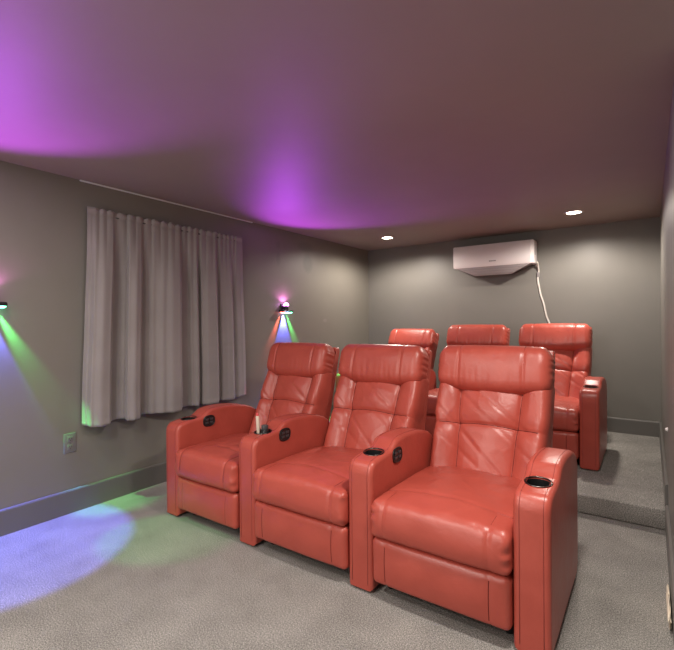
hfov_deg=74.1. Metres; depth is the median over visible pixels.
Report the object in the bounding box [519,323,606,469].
recliner
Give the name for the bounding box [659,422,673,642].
baseboard
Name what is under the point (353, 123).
ceiling
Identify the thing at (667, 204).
wall
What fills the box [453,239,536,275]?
air conditioner
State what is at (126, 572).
floor
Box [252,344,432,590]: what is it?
recliner
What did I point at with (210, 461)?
seat cushion
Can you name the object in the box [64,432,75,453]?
wall outlet
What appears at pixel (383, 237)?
recessed light
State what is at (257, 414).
marker
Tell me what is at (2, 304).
wall sconce
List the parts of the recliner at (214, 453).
switch panel, armrest, armrest, switch panel, backrest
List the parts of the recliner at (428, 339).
armrest, backrest, armrest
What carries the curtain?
hanging from the wall at (43, 214)
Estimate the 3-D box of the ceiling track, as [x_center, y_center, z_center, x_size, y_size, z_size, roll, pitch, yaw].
[-1.335,-1.029,3.836,0.017,0.009,1.670,0,0,35]
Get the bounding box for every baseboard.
[0,461,166,536]
[607,417,659,436]
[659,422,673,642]
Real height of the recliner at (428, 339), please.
1.093 m
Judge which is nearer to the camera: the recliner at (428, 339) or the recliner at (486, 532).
the recliner at (486, 532)
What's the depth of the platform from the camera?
3.19 m
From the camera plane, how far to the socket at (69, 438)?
3.09 m
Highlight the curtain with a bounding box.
[82,206,245,426]
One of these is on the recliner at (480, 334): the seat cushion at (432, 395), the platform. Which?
the seat cushion at (432, 395)
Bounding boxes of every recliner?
[166,342,339,545]
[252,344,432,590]
[335,329,438,389]
[371,345,577,649]
[425,324,509,436]
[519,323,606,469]
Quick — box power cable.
[536,261,549,322]
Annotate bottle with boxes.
[261,424,268,433]
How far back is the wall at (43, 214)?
3.14 m
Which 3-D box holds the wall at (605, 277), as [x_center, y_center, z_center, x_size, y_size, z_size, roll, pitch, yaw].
[1.927,0.142,5.444,3.507,2.427,0.120,0,0,35]
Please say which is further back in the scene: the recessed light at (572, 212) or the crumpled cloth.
the recessed light at (572, 212)
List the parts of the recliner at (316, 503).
backrest, armrest, switch panel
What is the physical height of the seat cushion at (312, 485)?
0.214 m
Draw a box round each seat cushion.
[175,432,251,492]
[252,446,363,525]
[371,466,521,575]
[426,388,438,414]
[553,395,578,431]
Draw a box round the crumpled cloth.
[666,584,670,630]
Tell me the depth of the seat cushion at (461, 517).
1.97 m
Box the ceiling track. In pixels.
[79,180,252,222]
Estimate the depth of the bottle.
2.71 m
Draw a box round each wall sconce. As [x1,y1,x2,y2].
[0,302,7,307]
[279,303,292,312]
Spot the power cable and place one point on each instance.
(538, 272)
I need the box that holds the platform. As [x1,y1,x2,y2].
[329,416,664,529]
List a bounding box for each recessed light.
[380,236,394,238]
[563,210,583,214]
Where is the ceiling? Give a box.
[0,0,673,250]
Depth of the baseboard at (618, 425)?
4.58 m
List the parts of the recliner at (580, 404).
backrest, armrest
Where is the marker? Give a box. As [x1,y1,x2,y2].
[256,413,259,433]
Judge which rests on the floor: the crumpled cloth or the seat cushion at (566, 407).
the crumpled cloth
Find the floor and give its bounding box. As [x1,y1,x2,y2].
[0,481,673,649]
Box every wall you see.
[0,160,368,509]
[368,217,660,421]
[660,81,673,555]
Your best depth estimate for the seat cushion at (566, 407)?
3.58 m
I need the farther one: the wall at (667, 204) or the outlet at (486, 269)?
the outlet at (486, 269)
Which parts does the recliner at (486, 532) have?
backrest, armrest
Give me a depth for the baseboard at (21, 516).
3.12 m
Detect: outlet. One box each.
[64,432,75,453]
[457,263,532,275]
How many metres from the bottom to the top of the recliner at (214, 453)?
1.144 m
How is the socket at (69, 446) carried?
attached to the wall outlet at (69, 439)
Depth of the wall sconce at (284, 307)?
4.86 m
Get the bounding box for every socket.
[67,436,72,441]
[67,444,72,449]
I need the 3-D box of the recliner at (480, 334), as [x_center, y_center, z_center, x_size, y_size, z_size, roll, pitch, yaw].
[1.367,0.568,4.551,0.810,1.140,1.170,0,0,35]

